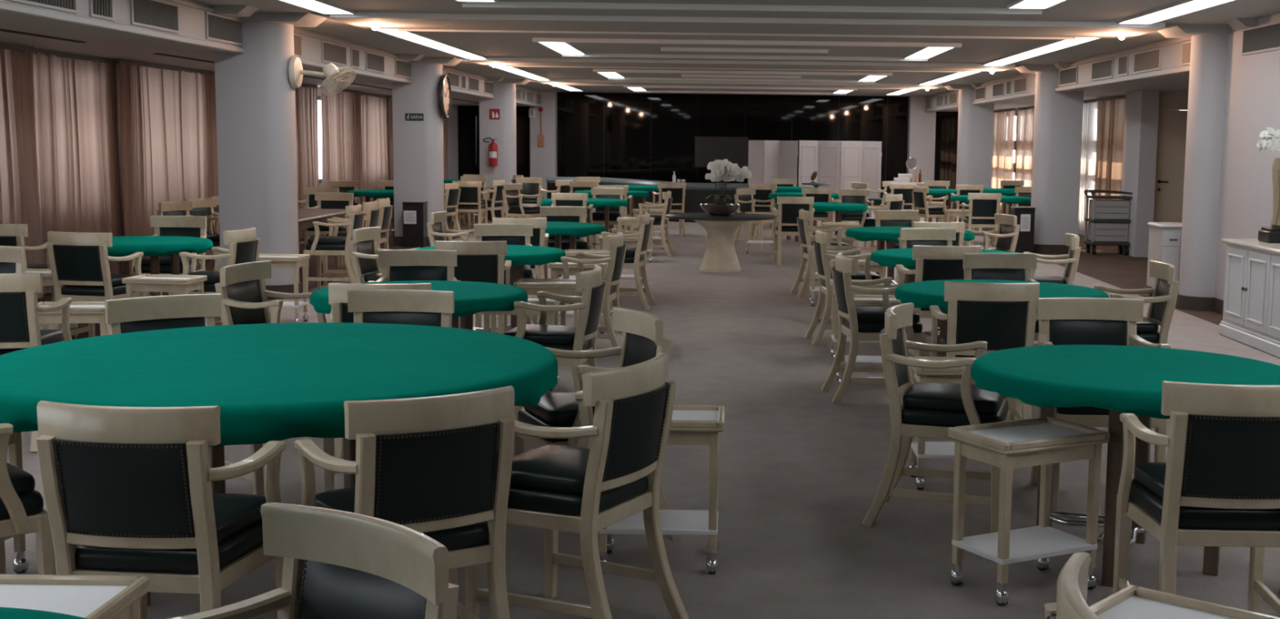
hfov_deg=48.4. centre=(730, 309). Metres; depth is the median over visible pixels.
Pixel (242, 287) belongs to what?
armchair
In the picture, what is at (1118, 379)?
table
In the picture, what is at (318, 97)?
window
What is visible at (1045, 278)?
seat cushion
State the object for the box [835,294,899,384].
cart
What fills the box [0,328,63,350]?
seat cushion
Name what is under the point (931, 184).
armchair
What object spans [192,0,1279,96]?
ceiling
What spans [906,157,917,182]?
mirror
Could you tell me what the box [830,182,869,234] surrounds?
armchair
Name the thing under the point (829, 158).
folding screen
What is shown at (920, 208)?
seat cushion
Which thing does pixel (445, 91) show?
wall clock
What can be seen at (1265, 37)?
air vent
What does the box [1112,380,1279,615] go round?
armchair
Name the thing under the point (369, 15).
ceiling beam
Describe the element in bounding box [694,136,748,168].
wall screen
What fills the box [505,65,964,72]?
ceiling beam
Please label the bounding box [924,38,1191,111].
trim
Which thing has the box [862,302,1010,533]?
armchair
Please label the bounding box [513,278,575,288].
tray
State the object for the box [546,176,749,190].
countertop
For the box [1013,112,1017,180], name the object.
window
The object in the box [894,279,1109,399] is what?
table
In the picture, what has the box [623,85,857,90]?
ceiling beam
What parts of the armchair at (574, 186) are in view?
panel, rail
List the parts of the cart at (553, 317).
leg, leg, leg, leg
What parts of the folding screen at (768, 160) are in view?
panel, panel, panel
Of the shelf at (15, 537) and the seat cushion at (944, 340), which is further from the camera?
the seat cushion at (944, 340)
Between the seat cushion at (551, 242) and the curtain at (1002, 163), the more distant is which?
the curtain at (1002, 163)
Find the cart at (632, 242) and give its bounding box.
[598,235,644,288]
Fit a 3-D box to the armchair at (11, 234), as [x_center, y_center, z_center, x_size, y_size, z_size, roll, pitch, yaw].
[-5.897,-0.240,11.613,0.580,0.945,0.596,1,7,0]
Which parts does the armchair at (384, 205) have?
leg, leg, rail, seat frame, panel, leg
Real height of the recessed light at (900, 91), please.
0.022 m
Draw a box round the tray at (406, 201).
[405,200,425,202]
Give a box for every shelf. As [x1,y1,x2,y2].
[4,534,17,540]
[39,323,78,330]
[269,301,307,307]
[558,310,603,315]
[597,509,718,535]
[620,274,642,279]
[653,230,665,232]
[653,236,662,239]
[746,240,773,243]
[809,286,818,291]
[831,334,879,342]
[840,355,882,365]
[911,441,971,458]
[951,525,1097,564]
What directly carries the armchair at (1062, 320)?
on the floor
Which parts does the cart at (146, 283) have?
leg, leg, leg, leg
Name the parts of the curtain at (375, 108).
rail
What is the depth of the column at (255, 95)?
14.39 m
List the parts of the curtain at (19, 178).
rail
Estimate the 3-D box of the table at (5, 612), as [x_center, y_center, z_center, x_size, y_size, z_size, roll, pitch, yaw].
[-1.408,1.001,2.119,1.134,0.800,1.134,1,7,4]
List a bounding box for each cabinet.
[1146,222,1182,296]
[1218,238,1279,358]
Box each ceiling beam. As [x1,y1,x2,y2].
[309,12,1183,38]
[456,57,1027,71]
[528,79,952,88]
[537,79,942,86]
[592,69,893,75]
[608,77,875,83]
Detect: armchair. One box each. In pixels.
[0,223,54,301]
[0,245,25,273]
[0,272,72,452]
[0,422,55,574]
[35,400,285,618]
[46,231,143,337]
[104,293,263,495]
[129,215,207,295]
[156,200,220,271]
[165,502,458,618]
[168,226,260,325]
[185,197,220,270]
[208,195,219,267]
[214,260,326,438]
[293,385,515,618]
[297,186,338,244]
[303,204,364,292]
[304,192,353,263]
[323,200,382,284]
[323,289,454,491]
[327,180,363,211]
[328,282,431,458]
[338,197,392,277]
[347,226,420,283]
[367,249,460,328]
[380,180,393,232]
[426,211,475,246]
[435,240,511,333]
[444,182,462,240]
[451,174,488,222]
[452,181,488,229]
[460,176,486,224]
[465,352,688,618]
[467,179,505,230]
[473,223,539,328]
[486,186,502,220]
[492,217,548,319]
[502,183,546,217]
[503,264,606,419]
[510,174,544,217]
[511,177,542,217]
[512,306,682,540]
[534,179,573,217]
[539,206,592,278]
[546,231,626,355]
[551,192,593,248]
[568,181,597,212]
[575,177,599,185]
[591,187,624,248]
[596,213,656,310]
[597,185,632,243]
[630,191,675,257]
[652,182,685,235]
[733,187,777,249]
[748,183,784,237]
[771,178,796,203]
[772,196,814,266]
[790,208,848,297]
[799,187,833,243]
[804,228,880,346]
[820,252,925,404]
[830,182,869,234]
[836,188,874,247]
[857,194,904,253]
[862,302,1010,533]
[867,181,894,217]
[875,209,919,274]
[882,183,916,209]
[895,244,981,356]
[896,222,964,284]
[899,227,955,319]
[911,186,951,222]
[924,180,950,222]
[929,280,1039,441]
[951,184,983,235]
[961,192,1001,247]
[962,253,1055,340]
[964,213,1020,252]
[1000,180,1024,214]
[1014,186,1031,206]
[1023,232,1081,284]
[1029,297,1170,511]
[1044,551,1099,618]
[1093,260,1179,346]
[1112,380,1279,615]
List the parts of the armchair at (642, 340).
leg, seat frame, arm post, armrest, armrest, leg, rail, panel, nailhead trim, leg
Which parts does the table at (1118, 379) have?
leg, curved rail, curved rail, leg, curved rail, leg, leg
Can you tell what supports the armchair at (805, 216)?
on the floor
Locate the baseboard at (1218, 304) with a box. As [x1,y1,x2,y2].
[1212,297,1223,314]
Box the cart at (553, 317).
[484,294,560,391]
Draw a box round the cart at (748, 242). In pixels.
[745,212,777,253]
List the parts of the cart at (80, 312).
leg, leg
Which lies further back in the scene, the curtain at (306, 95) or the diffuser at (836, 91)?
the diffuser at (836, 91)
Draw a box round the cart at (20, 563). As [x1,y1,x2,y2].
[4,431,29,573]
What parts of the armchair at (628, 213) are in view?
rail, leg, arm post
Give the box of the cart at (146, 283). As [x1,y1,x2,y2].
[121,274,207,297]
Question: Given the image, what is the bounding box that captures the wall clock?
[438,74,451,119]
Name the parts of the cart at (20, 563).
leg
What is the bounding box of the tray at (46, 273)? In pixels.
[25,268,52,278]
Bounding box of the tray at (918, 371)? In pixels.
[908,355,973,375]
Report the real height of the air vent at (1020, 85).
0.254 m
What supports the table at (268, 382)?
on the floor
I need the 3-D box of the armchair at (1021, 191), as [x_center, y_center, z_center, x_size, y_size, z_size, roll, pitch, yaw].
[5.239,-1.684,25.033,0.580,0.945,0.596,3,7,15]
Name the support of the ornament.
on the pedestal table at (815, 184)
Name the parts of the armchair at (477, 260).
rail, panel, nailhead trim, seat frame, leg, leg, arm post, armrest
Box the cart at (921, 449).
[908,355,1014,489]
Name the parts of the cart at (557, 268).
leg, leg, leg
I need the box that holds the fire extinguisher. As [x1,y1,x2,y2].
[482,137,497,166]
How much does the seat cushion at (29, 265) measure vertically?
0.070 m
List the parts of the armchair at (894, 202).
arm post, leg, armrest, leg, rail, panel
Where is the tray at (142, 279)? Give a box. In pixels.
[121,274,207,284]
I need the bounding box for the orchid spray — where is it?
[1256,127,1279,152]
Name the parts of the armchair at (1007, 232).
arm post, armrest, arm post, leg, armrest, rail, panel, leg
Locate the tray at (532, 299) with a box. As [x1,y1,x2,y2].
[527,294,560,305]
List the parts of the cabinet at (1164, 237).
door, drawer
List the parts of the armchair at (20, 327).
nailhead trim, panel, rail, rail, leg, armrest, arm post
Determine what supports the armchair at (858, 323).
on the floor
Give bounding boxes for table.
[0,322,558,605]
[0,606,88,618]
[106,235,213,296]
[297,208,346,269]
[309,280,528,329]
[346,189,394,239]
[413,244,565,333]
[444,179,471,218]
[490,221,605,304]
[540,198,628,247]
[574,190,648,237]
[595,185,658,226]
[665,212,776,272]
[768,192,839,241]
[769,186,814,228]
[776,201,867,261]
[801,182,830,187]
[845,226,974,279]
[870,248,1018,353]
[893,182,924,186]
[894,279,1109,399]
[926,188,956,222]
[951,195,1031,244]
[970,344,1279,586]
[982,188,1015,230]
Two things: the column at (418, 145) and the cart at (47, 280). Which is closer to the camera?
the cart at (47, 280)
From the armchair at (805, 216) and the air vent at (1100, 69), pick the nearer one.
the armchair at (805, 216)
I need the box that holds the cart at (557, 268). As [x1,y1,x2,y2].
[547,261,608,333]
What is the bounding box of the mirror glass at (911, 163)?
[906,158,916,168]
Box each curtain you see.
[0,42,44,298]
[32,48,124,294]
[117,58,218,272]
[294,83,319,239]
[320,85,363,208]
[360,92,390,223]
[388,95,393,218]
[443,118,448,199]
[991,108,1015,211]
[1014,106,1034,186]
[1078,98,1097,231]
[1094,94,1125,199]
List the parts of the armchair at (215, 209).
rail, panel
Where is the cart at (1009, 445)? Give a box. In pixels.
[947,416,1110,605]
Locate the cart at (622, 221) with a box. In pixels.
[616,217,654,262]
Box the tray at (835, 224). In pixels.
[821,222,860,226]
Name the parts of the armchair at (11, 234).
panel, rail, leg, armrest, arm post, leg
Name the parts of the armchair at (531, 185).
rail, panel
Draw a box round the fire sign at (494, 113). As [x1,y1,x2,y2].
[488,108,499,119]
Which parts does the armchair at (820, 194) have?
rail, panel, seat frame, leg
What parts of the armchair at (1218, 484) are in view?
leg, arm post, armrest, leg, seat frame, rail, rail, panel, nailhead trim, leg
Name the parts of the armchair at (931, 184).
panel, rail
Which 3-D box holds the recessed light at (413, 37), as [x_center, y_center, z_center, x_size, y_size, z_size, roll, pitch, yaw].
[-3.847,-3.466,18.628,0.340,0.022,5.740,1,7,0]
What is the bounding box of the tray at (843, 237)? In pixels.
[809,235,855,240]
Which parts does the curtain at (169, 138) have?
rail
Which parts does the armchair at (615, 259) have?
leg, arm post, arm post, armrest, seat frame, armrest, leg, rail, rail, panel, nailhead trim, leg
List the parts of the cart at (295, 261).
leg, leg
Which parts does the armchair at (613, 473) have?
leg, leg, armrest, armrest, seat frame, arm post, leg, rail, rail, panel, nailhead trim, leg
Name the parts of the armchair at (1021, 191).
rail, panel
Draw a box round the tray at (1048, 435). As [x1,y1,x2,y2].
[947,416,1110,454]
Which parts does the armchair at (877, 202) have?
armrest, leg, rail, panel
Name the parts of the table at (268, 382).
leg, leg, leg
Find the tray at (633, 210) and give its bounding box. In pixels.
[632,208,663,212]
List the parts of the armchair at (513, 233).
leg, leg, rail, panel, leg, leg, arm post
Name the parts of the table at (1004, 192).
leg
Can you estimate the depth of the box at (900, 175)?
32.76 m
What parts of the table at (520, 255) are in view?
curved rail, leg, leg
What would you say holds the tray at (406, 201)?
on the bin at (415, 213)
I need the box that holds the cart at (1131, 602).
[1089,584,1279,618]
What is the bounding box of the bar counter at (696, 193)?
[546,176,749,222]
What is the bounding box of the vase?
[1257,157,1279,243]
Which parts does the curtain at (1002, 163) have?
rail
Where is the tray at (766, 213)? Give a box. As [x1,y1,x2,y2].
[745,212,777,216]
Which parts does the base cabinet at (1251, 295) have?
moulding, door, moulding, door, door, moulding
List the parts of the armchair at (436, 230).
leg, panel, rail, leg, armrest, armrest, arm post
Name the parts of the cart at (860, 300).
leg, leg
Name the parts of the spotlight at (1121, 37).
bulb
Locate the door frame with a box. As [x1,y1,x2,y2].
[1153,94,1187,222]
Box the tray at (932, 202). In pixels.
[927,201,942,204]
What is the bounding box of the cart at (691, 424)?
[597,404,724,573]
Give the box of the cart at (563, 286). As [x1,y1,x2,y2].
[513,278,582,326]
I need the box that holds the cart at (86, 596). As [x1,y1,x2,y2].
[0,573,150,618]
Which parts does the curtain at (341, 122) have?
rail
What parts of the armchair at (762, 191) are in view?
leg, leg, rail, panel, rail, leg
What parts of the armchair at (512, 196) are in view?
leg, panel, rail, armrest, arm post, seat frame, armrest, arm post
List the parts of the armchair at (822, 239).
leg, panel, leg, rail, rail, seat frame, armrest, armrest, arm post, arm post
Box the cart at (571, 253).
[564,248,613,315]
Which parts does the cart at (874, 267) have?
leg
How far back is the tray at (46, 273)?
11.07 m
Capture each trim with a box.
[0,0,542,106]
[0,28,479,103]
[210,4,326,26]
[396,53,462,65]
[484,76,530,84]
[556,92,907,183]
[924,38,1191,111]
[944,83,982,89]
[1014,62,1071,72]
[1157,17,1257,38]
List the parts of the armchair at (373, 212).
leg, arm post, leg, armrest, leg, rail, panel, leg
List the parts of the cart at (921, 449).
leg, leg, leg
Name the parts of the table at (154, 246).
leg, leg, leg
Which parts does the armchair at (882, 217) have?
leg, panel, rail, leg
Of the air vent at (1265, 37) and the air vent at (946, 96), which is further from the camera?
the air vent at (946, 96)
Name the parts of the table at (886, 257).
leg, curved rail, leg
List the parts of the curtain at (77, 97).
rail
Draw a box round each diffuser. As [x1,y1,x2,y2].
[462,0,492,0]
[600,72,622,77]
[628,87,644,90]
[834,90,850,93]
[1012,0,1062,7]
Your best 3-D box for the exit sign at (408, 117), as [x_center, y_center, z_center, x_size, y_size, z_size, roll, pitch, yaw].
[-4.848,-2.949,21.764,0.280,0.110,0.015,1,7,0]
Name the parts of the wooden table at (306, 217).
leg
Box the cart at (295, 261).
[257,253,310,322]
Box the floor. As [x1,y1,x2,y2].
[4,212,1279,618]
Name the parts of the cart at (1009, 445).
leg, leg, leg, leg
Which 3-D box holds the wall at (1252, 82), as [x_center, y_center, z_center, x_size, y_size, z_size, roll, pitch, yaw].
[5.029,-0.287,4.842,0.150,2.880,19.700,1,7,0]
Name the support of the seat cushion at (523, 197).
on the armchair at (531, 185)
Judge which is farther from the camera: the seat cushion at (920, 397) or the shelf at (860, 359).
the shelf at (860, 359)
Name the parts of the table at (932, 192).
leg, leg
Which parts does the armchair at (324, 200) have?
leg, armrest, seat frame, leg, rail, panel, leg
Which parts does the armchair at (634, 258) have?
arm post, armrest, armrest, seat frame, leg, rail, panel, leg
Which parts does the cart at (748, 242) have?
leg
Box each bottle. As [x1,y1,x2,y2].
[672,171,675,182]
[915,171,918,182]
[918,168,921,182]
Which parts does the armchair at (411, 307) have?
leg, leg, rail, nailhead trim, panel, leg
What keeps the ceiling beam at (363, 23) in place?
attached to the ceiling at (495, 45)
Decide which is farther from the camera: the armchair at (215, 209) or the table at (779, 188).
the table at (779, 188)
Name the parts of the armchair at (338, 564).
armrest, leg, rail, nailhead trim, panel, leg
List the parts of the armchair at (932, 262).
arm post, armrest, leg, seat frame, nailhead trim, panel, rail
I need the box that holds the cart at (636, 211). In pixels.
[632,208,664,248]
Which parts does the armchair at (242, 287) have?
leg, rail, panel, nailhead trim, armrest, leg, arm post, armrest, arm post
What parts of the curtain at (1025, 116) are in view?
rail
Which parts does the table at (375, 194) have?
leg, leg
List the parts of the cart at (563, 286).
leg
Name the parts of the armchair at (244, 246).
arm post, seat frame, armrest, arm post, armrest, leg, rail, panel, nailhead trim, leg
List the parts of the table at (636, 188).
leg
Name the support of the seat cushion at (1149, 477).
on the armchair at (1218, 484)
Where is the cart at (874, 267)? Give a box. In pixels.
[830,257,885,318]
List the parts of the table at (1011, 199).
leg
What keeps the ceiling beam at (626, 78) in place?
attached to the ceiling at (495, 45)
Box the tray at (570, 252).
[564,248,609,256]
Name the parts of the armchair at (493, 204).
leg, leg, seat frame, rail, panel, leg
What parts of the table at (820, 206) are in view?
leg, leg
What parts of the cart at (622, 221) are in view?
leg, leg, leg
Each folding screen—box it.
[747,140,797,186]
[798,140,881,213]
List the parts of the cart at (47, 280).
leg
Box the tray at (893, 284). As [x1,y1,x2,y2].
[829,279,897,288]
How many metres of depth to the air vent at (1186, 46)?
15.49 m
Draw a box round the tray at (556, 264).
[547,261,608,268]
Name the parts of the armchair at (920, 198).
leg, panel, rail, leg, seat frame, armrest, arm post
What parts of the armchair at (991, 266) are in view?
leg, panel, rail, leg, seat frame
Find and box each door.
[1154,110,1187,222]
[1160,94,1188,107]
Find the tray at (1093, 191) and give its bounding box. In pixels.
[1084,189,1132,199]
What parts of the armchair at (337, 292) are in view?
armrest, leg, nailhead trim, panel, rail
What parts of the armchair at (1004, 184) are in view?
leg, panel, rail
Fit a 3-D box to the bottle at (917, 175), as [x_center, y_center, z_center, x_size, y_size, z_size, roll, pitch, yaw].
[4.289,-3.055,32.711,0.070,0.260,0.070,1,7,0]
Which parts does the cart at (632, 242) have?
leg, leg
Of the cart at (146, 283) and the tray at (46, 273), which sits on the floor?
the cart at (146, 283)
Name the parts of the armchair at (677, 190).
arm post, leg, rail, panel, seat frame, leg, leg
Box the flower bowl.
[699,203,740,215]
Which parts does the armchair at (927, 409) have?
leg, nailhead trim, panel, leg, rail, rail, armrest, armrest, seat frame, arm post, arm post, leg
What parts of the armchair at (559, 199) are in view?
leg, rail, panel, leg, armrest, arm post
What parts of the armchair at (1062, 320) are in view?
leg, armrest, leg, panel, nailhead trim, rail, seat frame, leg, armrest, leg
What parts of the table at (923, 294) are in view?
leg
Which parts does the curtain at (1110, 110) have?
rail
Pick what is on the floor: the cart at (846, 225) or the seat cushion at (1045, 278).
the cart at (846, 225)
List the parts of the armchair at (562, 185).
arm post, armrest, leg, rail, panel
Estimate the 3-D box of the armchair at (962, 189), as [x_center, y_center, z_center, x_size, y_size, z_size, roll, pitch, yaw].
[4.384,-1.844,26.291,0.580,0.945,0.596,1,7,0]
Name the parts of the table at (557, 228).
leg, leg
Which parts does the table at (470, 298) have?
leg, leg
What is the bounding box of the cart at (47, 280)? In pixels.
[25,268,78,339]
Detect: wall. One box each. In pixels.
[317,87,458,186]
[457,92,958,202]
[1120,90,1188,257]
[1213,13,1279,300]
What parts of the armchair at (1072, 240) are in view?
arm post, armrest, armrest, leg, rail, panel, leg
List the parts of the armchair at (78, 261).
leg, nailhead trim, panel, rail, rail, leg, seat frame, leg, armrest, arm post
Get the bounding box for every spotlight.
[368,24,381,31]
[489,63,497,67]
[1115,34,1128,39]
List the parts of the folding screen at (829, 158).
panel, moulding, moulding, panel, panel, moulding, moulding, panel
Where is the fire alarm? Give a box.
[537,106,544,146]
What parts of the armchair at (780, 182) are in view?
rail, panel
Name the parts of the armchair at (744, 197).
leg, panel, armrest, rail, leg, arm post, leg, seat frame, armrest, arm post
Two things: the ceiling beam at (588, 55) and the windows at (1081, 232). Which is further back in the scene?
the windows at (1081, 232)
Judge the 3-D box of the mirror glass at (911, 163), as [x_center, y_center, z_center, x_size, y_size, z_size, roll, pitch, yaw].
[4.203,-3.385,32.944,0.250,0.250,0.006,1,7,0]
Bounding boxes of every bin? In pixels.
[402,200,427,247]
[1010,206,1035,253]
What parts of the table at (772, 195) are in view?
leg, leg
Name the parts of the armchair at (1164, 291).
armrest, armrest, leg, rail, rail, panel, nailhead trim, leg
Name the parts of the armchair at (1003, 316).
arm post, armrest, leg, rail, rail, panel, nailhead trim, leg, leg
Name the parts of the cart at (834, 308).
leg, leg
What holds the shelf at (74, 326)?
attached to the cart at (47, 280)
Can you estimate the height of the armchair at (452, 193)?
0.945 m
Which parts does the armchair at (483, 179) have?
leg, rail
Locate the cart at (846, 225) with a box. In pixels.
[821,222,860,246]
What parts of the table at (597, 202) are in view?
leg, leg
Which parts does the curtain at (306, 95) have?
rail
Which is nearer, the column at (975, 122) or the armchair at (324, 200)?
the armchair at (324, 200)
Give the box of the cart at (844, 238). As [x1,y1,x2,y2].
[809,235,855,286]
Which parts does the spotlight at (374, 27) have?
bulb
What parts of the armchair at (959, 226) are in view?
rail, panel, leg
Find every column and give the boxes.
[213,22,299,285]
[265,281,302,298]
[391,62,444,236]
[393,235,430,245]
[479,83,516,213]
[529,91,557,198]
[906,96,936,186]
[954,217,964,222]
[955,88,994,218]
[1031,71,1084,244]
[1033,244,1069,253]
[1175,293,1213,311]
[1178,34,1227,297]
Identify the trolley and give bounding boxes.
[1084,189,1132,255]
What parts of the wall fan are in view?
mount plate, arm, motor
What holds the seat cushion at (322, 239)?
on the armchair at (318, 246)
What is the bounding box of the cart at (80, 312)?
[37,301,107,335]
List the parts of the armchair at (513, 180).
rail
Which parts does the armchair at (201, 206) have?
rail, panel, arm post, leg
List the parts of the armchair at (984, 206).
arm post, leg, seat frame, rail, panel, nailhead trim, rail, leg, leg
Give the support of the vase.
on the base cabinet at (1251, 295)
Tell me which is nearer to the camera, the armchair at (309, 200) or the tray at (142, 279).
the tray at (142, 279)
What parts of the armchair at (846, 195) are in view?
seat frame, panel, rail, leg, arm post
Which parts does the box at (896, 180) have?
lid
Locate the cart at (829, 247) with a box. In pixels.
[808,244,858,306]
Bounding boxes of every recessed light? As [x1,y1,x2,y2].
[278,0,355,14]
[369,28,487,58]
[454,0,497,2]
[488,65,551,79]
[537,42,586,54]
[548,84,583,91]
[597,72,626,78]
[626,87,647,91]
[831,89,853,93]
[857,75,887,81]
[884,88,919,95]
[902,47,955,59]
[918,71,980,84]
[982,37,1099,65]
[1006,0,1067,8]
[1116,0,1236,24]
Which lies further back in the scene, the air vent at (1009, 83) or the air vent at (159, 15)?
the air vent at (1009, 83)
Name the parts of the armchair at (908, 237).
leg, panel, rail, leg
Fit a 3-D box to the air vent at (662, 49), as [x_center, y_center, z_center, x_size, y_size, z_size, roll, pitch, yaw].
[0.183,-3.402,18.649,2.200,0.051,0.068,1,7,0]
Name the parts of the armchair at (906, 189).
rail, panel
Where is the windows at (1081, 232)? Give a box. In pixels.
[999,109,1088,235]
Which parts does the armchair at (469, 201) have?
leg, rail, rail, panel, seat frame, leg, leg, arm post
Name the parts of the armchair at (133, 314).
leg, panel, rail, leg, leg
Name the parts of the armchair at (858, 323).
leg, nailhead trim, panel, rail, leg, rail, armrest, armrest, seat frame, arm post, arm post, leg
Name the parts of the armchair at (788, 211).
arm post, leg, armrest, leg, seat frame, rail, rail, panel, nailhead trim, leg, arm post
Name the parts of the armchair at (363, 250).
leg, armrest, rail, panel, rail, nailhead trim, leg, armrest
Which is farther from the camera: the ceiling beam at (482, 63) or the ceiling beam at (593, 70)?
the ceiling beam at (593, 70)
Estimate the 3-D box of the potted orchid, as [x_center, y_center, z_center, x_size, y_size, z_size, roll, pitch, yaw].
[-0.030,-1.615,18.219,0.596,0.623,0.418,1,7,0]
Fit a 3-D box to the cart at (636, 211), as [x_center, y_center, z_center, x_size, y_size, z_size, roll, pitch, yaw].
[-1.264,-1.249,22.007,0.500,0.605,0.340,1,7,0]
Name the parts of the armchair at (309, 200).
armrest, leg, panel, rail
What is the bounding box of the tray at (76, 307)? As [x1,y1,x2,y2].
[37,301,105,314]
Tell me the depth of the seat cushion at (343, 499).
4.27 m
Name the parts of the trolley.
frame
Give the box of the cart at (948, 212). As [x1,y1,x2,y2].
[942,208,974,245]
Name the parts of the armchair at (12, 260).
panel, rail, leg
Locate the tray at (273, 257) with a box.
[257,253,310,262]
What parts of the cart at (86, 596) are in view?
leg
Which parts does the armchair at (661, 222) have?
leg, arm post, arm post, seat frame, armrest, armrest, leg, rail, panel, leg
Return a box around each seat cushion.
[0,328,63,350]
[0,462,35,497]
[26,262,47,268]
[64,274,135,287]
[141,255,198,266]
[179,271,220,283]
[206,233,219,239]
[212,493,266,542]
[307,235,346,244]
[314,486,355,512]
[326,231,347,236]
[364,271,382,281]
[457,200,484,205]
[480,199,499,203]
[497,266,532,276]
[503,324,577,344]
[509,204,542,209]
[509,444,590,493]
[522,196,537,199]
[523,391,595,424]
[547,239,587,247]
[557,275,605,280]
[592,211,620,216]
[596,247,635,256]
[633,214,662,220]
[741,210,773,213]
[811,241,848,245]
[830,271,880,279]
[841,211,869,216]
[855,306,919,322]
[859,217,875,222]
[867,198,882,202]
[886,242,899,248]
[902,382,1004,413]
[918,206,948,210]
[933,199,947,202]
[940,336,974,356]
[964,214,994,220]
[981,246,1007,251]
[1033,275,1066,284]
[1133,462,1205,507]
[1136,316,1158,332]
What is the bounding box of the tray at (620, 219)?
[616,217,654,221]
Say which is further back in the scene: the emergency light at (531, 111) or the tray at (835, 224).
the emergency light at (531, 111)
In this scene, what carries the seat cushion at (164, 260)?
on the armchair at (196, 226)
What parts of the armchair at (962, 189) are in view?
leg, rail, panel, leg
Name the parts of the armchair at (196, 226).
arm post, leg, seat frame, rail, panel, arm post, leg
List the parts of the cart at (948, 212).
leg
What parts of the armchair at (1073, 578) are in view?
leg, panel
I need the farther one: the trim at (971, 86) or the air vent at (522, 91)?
the air vent at (522, 91)
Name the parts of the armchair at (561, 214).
leg, rail, panel, leg, arm post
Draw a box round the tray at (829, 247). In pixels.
[808,244,858,251]
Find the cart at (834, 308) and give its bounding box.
[829,279,897,359]
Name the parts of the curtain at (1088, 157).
rail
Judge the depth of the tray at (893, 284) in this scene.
10.73 m
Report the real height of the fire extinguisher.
0.583 m
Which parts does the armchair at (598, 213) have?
leg, seat frame, rail, panel, leg, arm post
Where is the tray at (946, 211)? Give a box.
[942,208,968,213]
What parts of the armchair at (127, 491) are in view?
leg, nailhead trim, panel, rail, rail, leg, seat frame, leg, armrest, arm post, leg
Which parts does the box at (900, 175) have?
lid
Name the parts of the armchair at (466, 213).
leg, rail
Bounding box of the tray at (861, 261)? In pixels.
[830,257,879,265]
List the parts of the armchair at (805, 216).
leg, panel, leg, rail, seat frame, armrest, armrest, arm post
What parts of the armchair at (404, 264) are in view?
armrest, leg, rail, panel, leg, armrest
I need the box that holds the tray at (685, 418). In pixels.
[669,404,724,431]
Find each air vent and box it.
[6,0,77,13]
[88,0,114,21]
[129,0,179,33]
[204,11,242,45]
[293,33,302,57]
[320,40,346,66]
[350,47,359,68]
[364,51,384,73]
[394,57,410,79]
[446,71,459,88]
[460,74,466,89]
[468,76,479,92]
[484,80,493,94]
[515,88,520,100]
[521,89,524,101]
[526,90,533,102]
[536,93,541,104]
[660,47,828,53]
[925,97,932,109]
[936,95,943,106]
[944,93,948,106]
[949,92,957,105]
[975,85,986,100]
[992,81,1004,97]
[1005,80,1012,95]
[1013,76,1027,93]
[1059,65,1078,86]
[1091,57,1114,80]
[1117,54,1128,76]
[1133,47,1161,74]
[1181,40,1191,66]
[1241,21,1279,55]
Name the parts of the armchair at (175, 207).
leg, panel, rail, armrest, arm post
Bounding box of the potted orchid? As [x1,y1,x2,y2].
[705,159,751,204]
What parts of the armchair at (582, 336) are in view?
arm post, arm post, armrest, armrest, seat frame, leg, rail, rail, panel, nailhead trim, leg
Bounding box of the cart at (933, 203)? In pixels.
[916,201,943,222]
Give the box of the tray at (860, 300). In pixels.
[835,294,899,306]
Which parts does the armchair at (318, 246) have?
leg, arm post, leg, seat frame, arm post, armrest, armrest, leg, rail, panel, leg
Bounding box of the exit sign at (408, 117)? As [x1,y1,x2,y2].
[404,113,423,120]
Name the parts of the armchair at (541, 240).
rail, panel, seat frame, leg, arm post, armrest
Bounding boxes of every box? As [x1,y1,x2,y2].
[893,177,910,182]
[897,173,912,177]
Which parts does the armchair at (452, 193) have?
leg, rail, seat frame, panel, leg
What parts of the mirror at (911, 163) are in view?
ring frame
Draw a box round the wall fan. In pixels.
[288,55,355,95]
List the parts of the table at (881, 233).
leg, leg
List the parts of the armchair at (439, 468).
arm post, armrest, leg, rail, panel, nailhead trim, rail, leg, seat frame, leg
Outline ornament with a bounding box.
[810,171,817,182]
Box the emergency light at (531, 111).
[528,107,534,117]
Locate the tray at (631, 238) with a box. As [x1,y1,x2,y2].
[598,235,638,241]
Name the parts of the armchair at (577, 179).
rail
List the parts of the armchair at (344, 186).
rail, panel, leg, arm post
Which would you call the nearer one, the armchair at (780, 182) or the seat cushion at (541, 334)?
the seat cushion at (541, 334)
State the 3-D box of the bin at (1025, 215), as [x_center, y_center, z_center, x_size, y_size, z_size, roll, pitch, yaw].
[4.476,-1.213,21.802,0.322,0.728,0.322,1,7,0]
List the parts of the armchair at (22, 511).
leg, armrest, arm post, seat frame, leg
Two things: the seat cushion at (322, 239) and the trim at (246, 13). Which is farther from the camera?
the seat cushion at (322, 239)
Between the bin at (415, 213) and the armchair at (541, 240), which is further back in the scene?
the bin at (415, 213)
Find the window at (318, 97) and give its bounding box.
[317,95,322,183]
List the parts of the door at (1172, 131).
handle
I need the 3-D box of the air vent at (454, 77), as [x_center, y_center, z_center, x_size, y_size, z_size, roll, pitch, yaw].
[-4.888,-4.043,25.016,0.022,0.254,1.064,1,7,0]
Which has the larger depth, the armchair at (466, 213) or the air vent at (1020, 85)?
the armchair at (466, 213)
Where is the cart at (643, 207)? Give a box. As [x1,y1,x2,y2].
[642,204,667,242]
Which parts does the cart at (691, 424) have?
leg, leg, leg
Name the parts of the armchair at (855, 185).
rail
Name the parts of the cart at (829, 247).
leg, leg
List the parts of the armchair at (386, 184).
rail, panel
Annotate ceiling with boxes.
[0,13,529,106]
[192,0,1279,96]
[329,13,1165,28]
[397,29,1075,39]
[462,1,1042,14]
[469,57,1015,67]
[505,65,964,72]
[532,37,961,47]
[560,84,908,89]
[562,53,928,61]
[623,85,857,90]
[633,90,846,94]
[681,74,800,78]
[936,73,1189,111]

